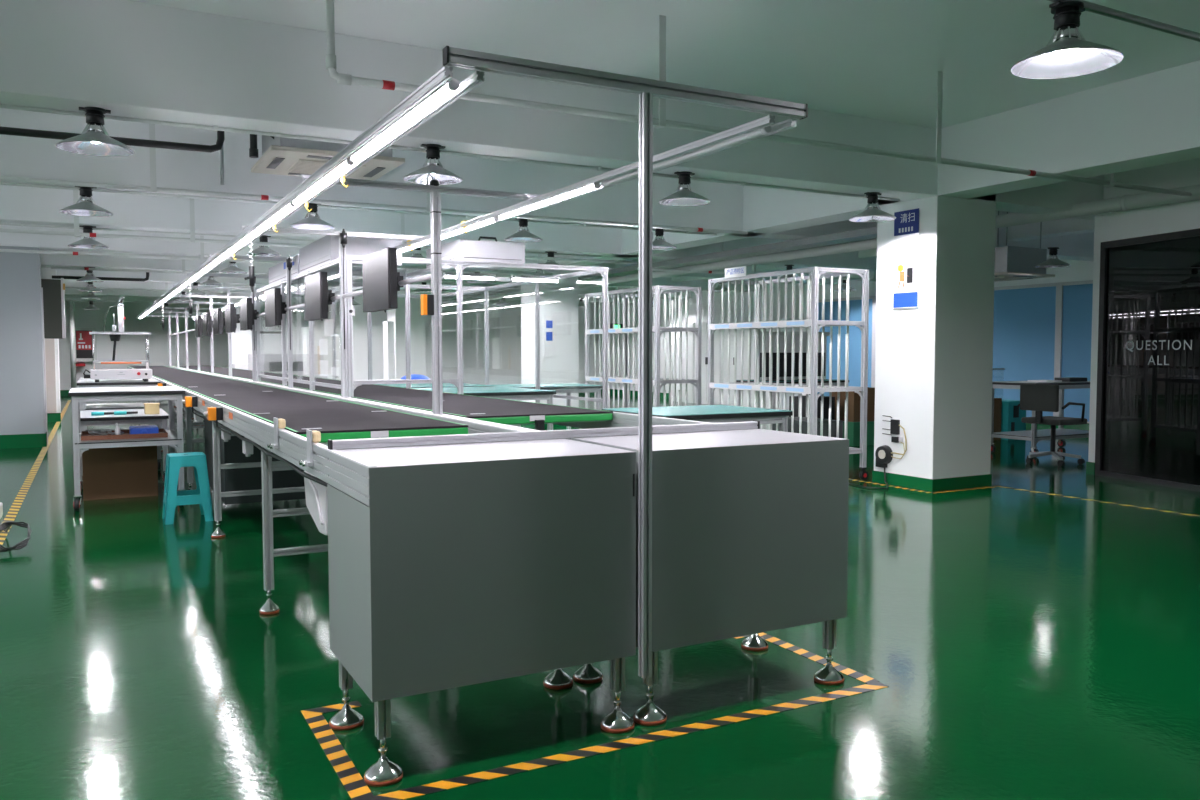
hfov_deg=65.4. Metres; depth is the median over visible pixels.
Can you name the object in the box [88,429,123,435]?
pile
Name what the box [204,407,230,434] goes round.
switch box
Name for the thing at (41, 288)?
trim
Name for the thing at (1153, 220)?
wall
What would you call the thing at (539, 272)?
lamp
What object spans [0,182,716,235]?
conduit pipe
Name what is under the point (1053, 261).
lamp
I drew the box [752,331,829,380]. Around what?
screen
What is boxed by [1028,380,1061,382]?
paper stack
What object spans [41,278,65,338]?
electrical panel
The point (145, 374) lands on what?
machine
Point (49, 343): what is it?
door
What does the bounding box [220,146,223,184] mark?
rod
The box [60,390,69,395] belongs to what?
baseboard
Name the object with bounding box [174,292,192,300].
lamp
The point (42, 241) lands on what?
beam
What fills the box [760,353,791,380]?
desktop monitor
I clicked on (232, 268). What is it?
lamp
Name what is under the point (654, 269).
pipe
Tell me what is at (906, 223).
poster
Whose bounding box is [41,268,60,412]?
wall pier
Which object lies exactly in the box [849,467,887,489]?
power cable
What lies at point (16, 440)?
baseboard
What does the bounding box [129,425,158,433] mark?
tool case
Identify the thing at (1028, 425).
baseboard
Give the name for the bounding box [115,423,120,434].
spray bottle
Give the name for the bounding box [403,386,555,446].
work table
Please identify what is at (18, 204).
beam
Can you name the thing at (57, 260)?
beam
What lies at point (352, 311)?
wall socket
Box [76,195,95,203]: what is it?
socket
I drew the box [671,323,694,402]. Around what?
locker
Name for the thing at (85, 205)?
lamp
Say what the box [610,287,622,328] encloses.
lamp rod
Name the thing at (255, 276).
cable
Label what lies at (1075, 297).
window
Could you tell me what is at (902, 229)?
print
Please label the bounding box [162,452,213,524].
plastic stool
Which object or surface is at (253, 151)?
insulated pipe
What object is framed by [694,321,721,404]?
locker
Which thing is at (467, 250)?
hood
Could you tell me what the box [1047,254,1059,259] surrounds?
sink
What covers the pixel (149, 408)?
carton
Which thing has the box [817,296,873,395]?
window
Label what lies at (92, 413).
tool
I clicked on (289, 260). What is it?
plug
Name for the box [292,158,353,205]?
tube light
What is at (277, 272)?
hood
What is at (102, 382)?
trolley
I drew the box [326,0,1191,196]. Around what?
pipe
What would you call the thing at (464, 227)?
hook
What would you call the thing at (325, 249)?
hood
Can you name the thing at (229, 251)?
tube light
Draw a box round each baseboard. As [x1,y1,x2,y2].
[0,413,60,448]
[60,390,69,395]
[601,388,1088,430]
[1086,461,1094,474]
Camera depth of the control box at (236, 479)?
6.59 m
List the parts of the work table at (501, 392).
frame, leg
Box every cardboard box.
[82,446,157,500]
[832,387,874,421]
[993,398,1001,439]
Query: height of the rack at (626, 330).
1.924 m
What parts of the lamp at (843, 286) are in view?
lamp shade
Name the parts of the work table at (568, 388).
leg, frame, leg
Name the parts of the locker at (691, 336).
door, door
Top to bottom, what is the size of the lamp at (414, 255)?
0.210 m
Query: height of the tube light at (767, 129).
0.034 m
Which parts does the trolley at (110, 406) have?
shelf frame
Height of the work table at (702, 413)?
0.822 m
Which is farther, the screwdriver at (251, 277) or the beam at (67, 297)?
the beam at (67, 297)
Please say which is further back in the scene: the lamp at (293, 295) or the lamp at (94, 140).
the lamp at (293, 295)
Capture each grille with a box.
[287,159,365,176]
[994,276,1026,280]
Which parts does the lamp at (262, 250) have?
lamp shade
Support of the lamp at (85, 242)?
attached to the beam at (18, 204)
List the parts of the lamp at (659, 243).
lamp shade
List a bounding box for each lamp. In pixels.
[56,107,134,156]
[59,186,113,216]
[67,225,108,248]
[76,267,103,281]
[79,282,101,291]
[81,292,100,298]
[84,301,99,309]
[159,303,173,310]
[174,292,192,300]
[185,282,205,294]
[199,277,222,285]
[219,262,246,273]
[246,235,281,256]
[285,294,303,296]
[290,203,334,229]
[352,296,360,304]
[403,144,462,184]
[409,247,425,258]
[414,282,430,291]
[465,272,488,282]
[495,298,510,304]
[504,218,542,241]
[531,269,547,275]
[544,251,558,264]
[578,298,584,306]
[653,228,676,249]
[659,171,709,205]
[714,283,730,291]
[780,265,797,278]
[834,280,854,290]
[849,192,895,221]
[1011,1,1123,78]
[1035,247,1070,267]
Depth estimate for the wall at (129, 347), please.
26.41 m
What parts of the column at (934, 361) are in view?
skirting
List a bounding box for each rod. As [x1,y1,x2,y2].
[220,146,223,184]
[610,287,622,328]
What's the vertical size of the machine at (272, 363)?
1.530 m
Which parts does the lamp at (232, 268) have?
lamp shade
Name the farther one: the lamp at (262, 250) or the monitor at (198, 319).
the monitor at (198, 319)
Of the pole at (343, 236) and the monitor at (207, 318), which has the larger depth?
the monitor at (207, 318)
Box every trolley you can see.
[68,386,185,510]
[77,379,160,460]
[79,377,147,429]
[80,409,168,487]
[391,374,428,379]
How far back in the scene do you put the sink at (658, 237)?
9.75 m
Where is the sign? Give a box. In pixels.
[75,328,96,365]
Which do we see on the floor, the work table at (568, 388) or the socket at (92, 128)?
the work table at (568, 388)
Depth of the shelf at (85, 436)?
7.28 m
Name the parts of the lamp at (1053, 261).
lamp shade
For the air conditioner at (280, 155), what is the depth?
6.53 m
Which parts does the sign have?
red panel, door panel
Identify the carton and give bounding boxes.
[144,403,159,413]
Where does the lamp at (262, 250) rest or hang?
attached to the beam at (18, 204)
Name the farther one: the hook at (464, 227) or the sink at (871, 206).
the sink at (871, 206)
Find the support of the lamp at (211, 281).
attached to the beam at (57, 260)
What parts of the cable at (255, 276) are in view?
cord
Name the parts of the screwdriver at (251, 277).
coil cord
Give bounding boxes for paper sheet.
[319,339,327,354]
[319,360,327,375]
[324,319,333,335]
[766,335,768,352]
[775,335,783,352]
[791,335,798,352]
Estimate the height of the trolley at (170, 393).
0.886 m
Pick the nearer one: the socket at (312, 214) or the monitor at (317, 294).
the monitor at (317, 294)
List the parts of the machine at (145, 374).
guide rod, plate, moving plate, guide rod, guide rod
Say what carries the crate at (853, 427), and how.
on the floor
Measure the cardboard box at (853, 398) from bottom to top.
0.420 m
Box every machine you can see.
[83,297,151,381]
[248,331,323,378]
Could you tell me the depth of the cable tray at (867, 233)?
11.65 m
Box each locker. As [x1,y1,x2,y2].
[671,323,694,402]
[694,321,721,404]
[723,320,751,406]
[751,318,798,409]
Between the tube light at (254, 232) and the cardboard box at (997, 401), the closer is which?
the tube light at (254, 232)
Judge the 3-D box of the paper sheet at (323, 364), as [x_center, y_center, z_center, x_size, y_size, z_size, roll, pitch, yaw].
[-2.090,-0.242,7.077,0.002,0.120,0.300,-2,3,-28]
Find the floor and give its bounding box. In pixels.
[0,394,1199,799]
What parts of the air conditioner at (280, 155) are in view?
casing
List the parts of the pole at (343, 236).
cord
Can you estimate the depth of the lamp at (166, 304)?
24.34 m
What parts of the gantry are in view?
post, post, post, post, post, post, post, monitor rail, post, light rail, light rail, monitor rail, post, monitor rail, post, light rail, light rail, post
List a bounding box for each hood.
[269,254,358,284]
[299,235,401,276]
[426,236,524,270]
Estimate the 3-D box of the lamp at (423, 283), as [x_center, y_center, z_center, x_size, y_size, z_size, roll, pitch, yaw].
[-3.152,-2.049,16.758,0.374,0.210,0.374,-2,3,-28]
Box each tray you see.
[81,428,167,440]
[442,227,876,301]
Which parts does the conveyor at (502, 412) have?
rail, splice plate, rail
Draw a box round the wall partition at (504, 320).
[231,293,601,384]
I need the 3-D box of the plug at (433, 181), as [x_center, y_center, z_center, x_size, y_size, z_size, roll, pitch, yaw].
[-0.810,-1.066,4.549,0.059,0.062,0.047,0,3,4]
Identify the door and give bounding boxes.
[45,339,56,412]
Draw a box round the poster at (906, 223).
[892,208,919,309]
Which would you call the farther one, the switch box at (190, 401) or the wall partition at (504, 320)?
the wall partition at (504, 320)
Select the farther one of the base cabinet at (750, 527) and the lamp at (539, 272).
the lamp at (539, 272)
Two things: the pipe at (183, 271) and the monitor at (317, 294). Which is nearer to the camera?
the monitor at (317, 294)
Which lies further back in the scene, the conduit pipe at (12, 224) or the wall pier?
the wall pier
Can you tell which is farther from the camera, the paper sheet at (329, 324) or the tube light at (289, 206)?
the paper sheet at (329, 324)
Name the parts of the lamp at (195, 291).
lamp shade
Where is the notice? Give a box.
[544,316,555,356]
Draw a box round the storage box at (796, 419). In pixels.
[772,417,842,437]
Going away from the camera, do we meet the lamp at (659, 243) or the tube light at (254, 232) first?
the tube light at (254, 232)
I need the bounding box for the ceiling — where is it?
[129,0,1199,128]
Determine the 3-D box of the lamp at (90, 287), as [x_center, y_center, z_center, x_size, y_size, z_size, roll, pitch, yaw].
[-9.037,-2.036,16.583,0.374,0.210,0.374,-2,3,-28]
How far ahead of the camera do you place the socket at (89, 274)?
14.22 m
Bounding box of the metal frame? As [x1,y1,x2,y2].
[255,255,608,436]
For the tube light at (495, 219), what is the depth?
5.63 m
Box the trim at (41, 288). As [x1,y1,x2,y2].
[41,288,47,437]
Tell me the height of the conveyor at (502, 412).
0.879 m
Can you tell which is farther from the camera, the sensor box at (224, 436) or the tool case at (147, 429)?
the tool case at (147, 429)
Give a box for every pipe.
[0,104,899,200]
[0,123,747,234]
[0,126,224,152]
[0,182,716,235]
[0,190,638,264]
[0,223,601,256]
[0,236,552,274]
[40,249,522,271]
[51,260,484,283]
[52,272,148,280]
[65,282,404,297]
[69,301,75,397]
[249,134,257,157]
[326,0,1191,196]
[442,238,876,305]
[637,265,875,281]
[670,184,1199,268]
[1048,0,1199,41]
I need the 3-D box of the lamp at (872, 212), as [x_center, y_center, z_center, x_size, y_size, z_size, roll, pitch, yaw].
[2.232,-1.586,7.653,0.374,0.210,0.374,-2,3,-28]
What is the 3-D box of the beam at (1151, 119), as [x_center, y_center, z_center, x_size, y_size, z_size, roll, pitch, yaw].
[0.150,-2.239,13.027,0.364,0.545,36.000,-2,3,-28]
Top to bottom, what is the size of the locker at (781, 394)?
1.850 m
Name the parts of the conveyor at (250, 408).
leg, leg, rail, leg, threaded stem, plate, guide bracket, plate, guide bracket, rail, cover strip, splice plate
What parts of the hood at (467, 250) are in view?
handle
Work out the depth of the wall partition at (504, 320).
24.29 m
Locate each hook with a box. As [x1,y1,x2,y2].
[341,177,348,187]
[461,220,467,232]
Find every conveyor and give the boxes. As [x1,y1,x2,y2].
[127,366,547,614]
[172,365,748,447]
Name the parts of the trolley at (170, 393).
leg, leg, frame, shelf frame, leg, leg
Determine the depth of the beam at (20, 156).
8.26 m
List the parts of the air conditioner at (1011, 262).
hanging rod, hanging rod, casing, panel, hanging rod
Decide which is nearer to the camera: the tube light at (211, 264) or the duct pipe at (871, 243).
the tube light at (211, 264)
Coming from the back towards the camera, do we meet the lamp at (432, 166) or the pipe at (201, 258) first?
the pipe at (201, 258)
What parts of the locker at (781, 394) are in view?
door, door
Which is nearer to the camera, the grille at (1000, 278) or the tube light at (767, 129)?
the tube light at (767, 129)
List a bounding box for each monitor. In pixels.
[195,315,202,337]
[203,312,212,335]
[213,308,224,334]
[225,304,239,332]
[240,298,258,330]
[265,288,286,326]
[305,272,334,320]
[362,247,402,312]
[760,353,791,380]
[794,353,824,379]
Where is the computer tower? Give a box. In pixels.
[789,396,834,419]
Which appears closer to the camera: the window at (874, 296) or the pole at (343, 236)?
the pole at (343, 236)
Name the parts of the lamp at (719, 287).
lamp shade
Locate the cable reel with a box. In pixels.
[875,445,892,467]
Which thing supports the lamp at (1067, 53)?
hanging from the conduit pipe at (1090, 7)
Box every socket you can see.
[0,502,2,518]
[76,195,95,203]
[81,122,109,136]
[85,272,94,276]
[228,262,237,266]
[305,211,319,218]
[349,307,354,315]
[423,157,442,167]
[517,225,529,231]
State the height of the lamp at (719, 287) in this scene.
0.210 m
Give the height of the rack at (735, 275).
2.011 m
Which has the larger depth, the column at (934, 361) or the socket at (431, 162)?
the column at (934, 361)
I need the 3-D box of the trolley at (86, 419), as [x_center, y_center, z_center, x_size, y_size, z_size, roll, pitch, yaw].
[-4.457,0.428,8.746,0.730,0.615,1.178,-2,3,-28]
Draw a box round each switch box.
[182,396,202,417]
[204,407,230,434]
[421,294,433,314]
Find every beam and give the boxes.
[0,0,1103,220]
[0,108,1093,260]
[0,185,876,270]
[0,225,846,284]
[40,254,754,291]
[56,269,690,298]
[60,279,632,302]
[64,288,226,298]
[65,295,226,302]
[397,60,1199,294]
[609,212,1094,288]
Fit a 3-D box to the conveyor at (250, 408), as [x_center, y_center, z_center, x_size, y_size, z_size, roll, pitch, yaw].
[-5.154,0.122,11.760,0.891,0.918,20.592,-2,3,-28]
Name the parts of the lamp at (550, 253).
lamp shade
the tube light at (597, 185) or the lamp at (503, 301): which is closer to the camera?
the tube light at (597, 185)
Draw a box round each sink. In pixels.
[653,235,665,240]
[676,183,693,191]
[864,202,880,210]
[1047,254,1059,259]
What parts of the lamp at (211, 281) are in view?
lamp shade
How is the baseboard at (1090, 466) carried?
attached to the wall at (1153, 220)
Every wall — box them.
[0,246,45,434]
[59,301,228,389]
[610,258,1092,395]
[1088,158,1199,462]
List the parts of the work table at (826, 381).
leg, leg, frame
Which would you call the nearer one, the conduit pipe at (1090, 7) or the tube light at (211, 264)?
the conduit pipe at (1090, 7)
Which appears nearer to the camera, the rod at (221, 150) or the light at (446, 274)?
the rod at (221, 150)
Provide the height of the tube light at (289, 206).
0.034 m
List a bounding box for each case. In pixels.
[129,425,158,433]
[1054,377,1086,381]
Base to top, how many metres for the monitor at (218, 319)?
0.322 m
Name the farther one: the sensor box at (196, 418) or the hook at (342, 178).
the sensor box at (196, 418)
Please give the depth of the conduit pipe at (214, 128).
5.85 m
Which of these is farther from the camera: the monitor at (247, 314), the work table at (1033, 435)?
the work table at (1033, 435)
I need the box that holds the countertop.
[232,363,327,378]
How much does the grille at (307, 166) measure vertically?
0.018 m
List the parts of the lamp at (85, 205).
lamp shade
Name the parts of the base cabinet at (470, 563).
leg, threaded stem, panel, leg, threaded stem, panel, panel, leg, threaded stem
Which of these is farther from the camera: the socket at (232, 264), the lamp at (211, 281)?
the lamp at (211, 281)
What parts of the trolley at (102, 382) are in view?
leg, frame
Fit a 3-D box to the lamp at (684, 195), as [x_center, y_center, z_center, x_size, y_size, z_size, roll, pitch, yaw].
[0.613,-1.540,6.779,0.374,0.210,0.374,-2,3,-28]
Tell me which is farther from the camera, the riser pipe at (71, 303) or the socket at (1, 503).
the riser pipe at (71, 303)
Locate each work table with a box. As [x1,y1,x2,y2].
[376,383,493,387]
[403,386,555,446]
[494,383,601,429]
[602,405,792,436]
[736,379,848,408]
[991,381,1089,452]
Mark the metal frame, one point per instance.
(298, 280)
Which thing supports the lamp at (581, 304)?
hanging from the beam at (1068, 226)
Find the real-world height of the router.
0.230 m
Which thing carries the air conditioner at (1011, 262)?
hanging from the ceiling
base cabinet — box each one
[327,439,635,786]
[572,429,848,725]
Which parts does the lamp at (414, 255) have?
lamp shade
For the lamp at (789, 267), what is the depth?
13.86 m
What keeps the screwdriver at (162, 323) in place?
hanging from the gantry
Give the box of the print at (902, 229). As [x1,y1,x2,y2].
[899,226,912,232]
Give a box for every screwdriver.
[160,303,163,329]
[186,283,191,316]
[244,239,254,291]
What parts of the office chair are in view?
backrest, leg, seat, leg, leg, armrest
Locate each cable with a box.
[0,522,31,551]
[253,276,255,349]
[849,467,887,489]
[891,424,906,458]
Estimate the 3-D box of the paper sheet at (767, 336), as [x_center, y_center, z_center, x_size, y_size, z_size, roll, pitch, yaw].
[2.218,-0.738,12.396,0.140,0.240,0.007,-2,3,-28]
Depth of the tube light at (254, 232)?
6.26 m
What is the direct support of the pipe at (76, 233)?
hanging from the ceiling
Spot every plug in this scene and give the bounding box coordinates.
[286,256,291,349]
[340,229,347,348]
[426,174,439,185]
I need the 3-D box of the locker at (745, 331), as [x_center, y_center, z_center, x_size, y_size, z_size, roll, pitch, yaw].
[3.112,-0.786,20.224,0.510,1.850,1.000,-2,3,-28]
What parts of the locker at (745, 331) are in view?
door, door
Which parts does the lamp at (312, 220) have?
lamp shade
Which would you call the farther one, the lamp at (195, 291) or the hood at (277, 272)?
the lamp at (195, 291)
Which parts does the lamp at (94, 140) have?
mounting plate, lamp shade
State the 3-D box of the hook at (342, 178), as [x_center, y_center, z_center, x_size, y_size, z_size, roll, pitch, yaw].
[-1.095,-0.935,4.018,0.031,0.047,0.018,-2,3,-28]
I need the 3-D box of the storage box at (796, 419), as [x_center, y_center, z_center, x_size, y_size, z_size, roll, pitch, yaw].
[1.941,0.304,8.775,0.340,0.250,0.600,-2,3,-28]
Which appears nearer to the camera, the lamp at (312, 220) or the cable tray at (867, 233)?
the lamp at (312, 220)
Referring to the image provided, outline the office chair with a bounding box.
[1017,384,1086,465]
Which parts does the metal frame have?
post, post, rail, rail, post, post, rail, post, post, rail, rail, rail, post, rail, post, rail, post, rail, post, rail, post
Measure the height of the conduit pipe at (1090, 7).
0.566 m
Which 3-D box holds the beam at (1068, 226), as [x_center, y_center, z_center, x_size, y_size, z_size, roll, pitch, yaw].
[2.363,-2.539,17.624,0.250,0.380,17.600,-2,3,-28]
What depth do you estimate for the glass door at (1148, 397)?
8.35 m
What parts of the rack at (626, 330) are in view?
post, rod, rod, rod, rod, rod, rod, rod, rod, rod, rod, rod, rod, rod, rod, rod, rod, post, rod, rod, rod, rod, rod, rod, rod, frame, rod, rod, shelf frame, rod, rod, shelf frame, post, rod, rod, rod, rod, rod, rod, rod, rod, rod, rod, rod, rod, rod, rod, rod, rod, rod, rod, rod, rod, rod, rod, post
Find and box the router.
[882,415,899,442]
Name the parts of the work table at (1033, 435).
leg, leg, shelf frame, frame, leg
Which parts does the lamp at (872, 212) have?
lamp shade, mounting plate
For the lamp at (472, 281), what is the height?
0.210 m
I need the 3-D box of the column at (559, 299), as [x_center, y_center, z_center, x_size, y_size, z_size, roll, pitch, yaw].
[-0.824,-1.114,15.265,0.734,3.020,0.694,-2,3,-28]
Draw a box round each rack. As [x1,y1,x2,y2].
[585,285,701,435]
[708,266,868,479]
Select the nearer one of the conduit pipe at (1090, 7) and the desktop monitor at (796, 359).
the conduit pipe at (1090, 7)
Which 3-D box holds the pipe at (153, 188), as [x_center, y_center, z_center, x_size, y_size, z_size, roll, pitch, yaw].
[-3.500,-1.907,7.197,11.500,0.604,0.048,-2,3,-28]
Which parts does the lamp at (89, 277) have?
lamp shade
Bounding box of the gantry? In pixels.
[137,46,807,678]
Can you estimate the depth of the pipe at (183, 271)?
14.09 m
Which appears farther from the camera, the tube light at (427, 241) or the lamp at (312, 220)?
the lamp at (312, 220)
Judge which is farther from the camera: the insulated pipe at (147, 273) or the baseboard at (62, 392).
the baseboard at (62, 392)
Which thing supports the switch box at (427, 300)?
attached to the gantry
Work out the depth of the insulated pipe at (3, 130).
6.66 m
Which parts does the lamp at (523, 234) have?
lamp shade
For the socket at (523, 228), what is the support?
in the lamp at (523, 234)
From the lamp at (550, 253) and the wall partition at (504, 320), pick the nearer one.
the lamp at (550, 253)
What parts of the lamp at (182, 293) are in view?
lamp shade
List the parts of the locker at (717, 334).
door, door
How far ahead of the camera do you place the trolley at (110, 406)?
11.59 m
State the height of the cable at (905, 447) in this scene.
0.304 m
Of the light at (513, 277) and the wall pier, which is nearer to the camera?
the light at (513, 277)
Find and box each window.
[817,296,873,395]
[873,296,875,387]
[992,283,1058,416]
[1056,280,1092,422]
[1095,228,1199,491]
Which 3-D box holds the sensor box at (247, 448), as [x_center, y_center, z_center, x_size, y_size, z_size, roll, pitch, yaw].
[-1.793,0.240,4.759,0.040,0.095,0.100,-2,3,-28]
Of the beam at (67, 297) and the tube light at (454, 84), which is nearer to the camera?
the tube light at (454, 84)
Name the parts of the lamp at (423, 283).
lamp shade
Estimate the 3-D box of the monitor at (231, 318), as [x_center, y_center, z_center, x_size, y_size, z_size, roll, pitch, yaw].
[-4.200,-0.932,10.738,0.142,0.322,0.524,-2,3,-28]
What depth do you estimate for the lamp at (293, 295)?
18.18 m
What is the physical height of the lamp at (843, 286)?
0.210 m
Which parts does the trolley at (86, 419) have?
leg, frame, leg, leg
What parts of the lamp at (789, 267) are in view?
lamp shade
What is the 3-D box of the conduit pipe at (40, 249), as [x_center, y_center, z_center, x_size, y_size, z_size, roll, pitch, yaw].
[-6.208,-1.907,12.213,11.300,0.024,0.040,-2,3,-28]
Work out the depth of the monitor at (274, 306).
8.02 m
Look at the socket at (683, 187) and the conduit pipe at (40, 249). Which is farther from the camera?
the conduit pipe at (40, 249)
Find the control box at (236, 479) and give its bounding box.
[203,416,305,504]
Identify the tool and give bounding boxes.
[91,412,113,415]
[114,411,137,414]
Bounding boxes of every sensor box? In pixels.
[194,410,200,421]
[221,425,230,441]
[242,437,252,456]
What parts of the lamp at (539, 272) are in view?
lamp shade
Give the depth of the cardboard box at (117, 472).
7.55 m
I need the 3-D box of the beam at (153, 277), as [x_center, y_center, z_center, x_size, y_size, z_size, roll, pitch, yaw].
[-5.818,-2.505,18.302,18.000,0.545,0.340,-2,3,-28]
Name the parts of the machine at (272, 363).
arm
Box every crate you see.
[843,421,873,445]
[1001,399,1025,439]
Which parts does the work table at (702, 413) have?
frame, leg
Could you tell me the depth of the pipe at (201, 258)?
11.70 m
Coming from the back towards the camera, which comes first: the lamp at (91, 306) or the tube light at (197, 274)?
the lamp at (91, 306)
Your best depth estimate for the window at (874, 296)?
17.10 m
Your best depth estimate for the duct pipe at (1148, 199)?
8.29 m
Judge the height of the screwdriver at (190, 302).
0.372 m
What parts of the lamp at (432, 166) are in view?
lamp shade, mounting plate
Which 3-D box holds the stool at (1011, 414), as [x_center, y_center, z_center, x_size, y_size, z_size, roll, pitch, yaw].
[5.474,0.263,12.736,0.360,0.520,0.498,-2,3,-28]
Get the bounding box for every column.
[387,297,425,378]
[521,270,578,425]
[872,195,995,491]
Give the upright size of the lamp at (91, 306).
0.210 m
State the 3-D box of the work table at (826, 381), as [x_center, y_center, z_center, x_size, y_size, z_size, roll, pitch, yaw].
[2.595,0.130,12.649,1.300,0.800,0.800,-2,3,-28]
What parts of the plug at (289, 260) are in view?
cord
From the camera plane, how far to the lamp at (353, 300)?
21.36 m
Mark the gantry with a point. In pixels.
(645, 88)
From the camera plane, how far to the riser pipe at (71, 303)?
24.29 m
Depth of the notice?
14.88 m
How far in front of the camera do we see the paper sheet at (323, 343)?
7.07 m
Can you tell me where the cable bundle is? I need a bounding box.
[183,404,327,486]
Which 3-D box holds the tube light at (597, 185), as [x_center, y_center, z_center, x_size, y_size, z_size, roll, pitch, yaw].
[-0.286,-1.001,4.737,0.068,0.034,1.170,-2,3,-28]
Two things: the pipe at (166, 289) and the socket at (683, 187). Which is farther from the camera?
the pipe at (166, 289)
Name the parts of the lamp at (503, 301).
lamp shade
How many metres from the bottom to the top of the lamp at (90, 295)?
0.210 m
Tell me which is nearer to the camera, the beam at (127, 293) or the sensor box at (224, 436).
the sensor box at (224, 436)
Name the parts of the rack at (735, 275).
post, rod, rod, rod, rod, rod, rod, rod, rod, rod, rod, rod, rod, rod, rod, rod, rod, rod, rod, post, rod, rod, rod, rod, rod, rod, rod, rod, rod, rod, rod, rod, rod, rod, rod, rod, rod, rod, rod, rod, rod, frame, rod, rod, rod, rod, shelf frame, rod, rod, rod, rod, rod, rod, shelf frame, rod, rod, rod, rod, rod, rod, post, rod, rod, rod, rod, rod, rod, rod, rod, rod, rod, rod, rod, rod, rod, rod, rod, rod, rod, rod, rod, rod, rod, shelf frame, post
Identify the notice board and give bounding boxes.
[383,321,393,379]
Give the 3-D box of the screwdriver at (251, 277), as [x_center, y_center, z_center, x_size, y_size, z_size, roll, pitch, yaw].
[-2.329,-0.894,6.209,0.066,0.352,0.036,-2,3,-28]
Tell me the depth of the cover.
3.22 m
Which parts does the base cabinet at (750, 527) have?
panel, leg, threaded stem, panel, panel, leg, threaded stem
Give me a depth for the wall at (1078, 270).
20.93 m
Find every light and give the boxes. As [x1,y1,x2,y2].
[187,272,199,282]
[198,263,213,274]
[212,248,232,264]
[231,229,257,250]
[256,201,294,232]
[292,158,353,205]
[350,79,460,162]
[397,240,430,252]
[429,217,498,241]
[443,272,495,279]
[497,182,600,219]
[510,275,559,281]
[600,125,770,186]
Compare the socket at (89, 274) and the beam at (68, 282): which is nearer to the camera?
the socket at (89, 274)
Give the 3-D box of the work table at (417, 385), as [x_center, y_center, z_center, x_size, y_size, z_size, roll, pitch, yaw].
[-1.843,0.264,9.570,1.000,0.855,1.600,-2,3,-28]
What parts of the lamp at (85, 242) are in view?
lamp shade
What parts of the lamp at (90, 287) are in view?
lamp shade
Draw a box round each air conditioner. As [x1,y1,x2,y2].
[251,135,404,179]
[994,211,1054,281]
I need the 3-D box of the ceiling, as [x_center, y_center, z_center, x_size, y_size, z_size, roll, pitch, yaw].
[-2.218,-2.509,11.845,18.200,0.120,36.200,-2,3,-28]
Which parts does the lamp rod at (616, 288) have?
ceiling exit lamp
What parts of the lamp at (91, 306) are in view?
lamp shade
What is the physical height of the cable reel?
0.200 m
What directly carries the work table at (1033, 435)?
on the floor
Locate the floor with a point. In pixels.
(1026, 645)
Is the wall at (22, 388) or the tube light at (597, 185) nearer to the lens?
the tube light at (597, 185)
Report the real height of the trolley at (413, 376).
0.870 m
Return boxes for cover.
[304,471,327,535]
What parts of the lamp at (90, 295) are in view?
lamp shade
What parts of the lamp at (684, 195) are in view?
mounting plate, lamp shade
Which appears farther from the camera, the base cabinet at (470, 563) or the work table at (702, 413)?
the work table at (702, 413)
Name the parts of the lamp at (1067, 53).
bulb, mounting plate, lamp shade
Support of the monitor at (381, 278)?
attached to the gantry

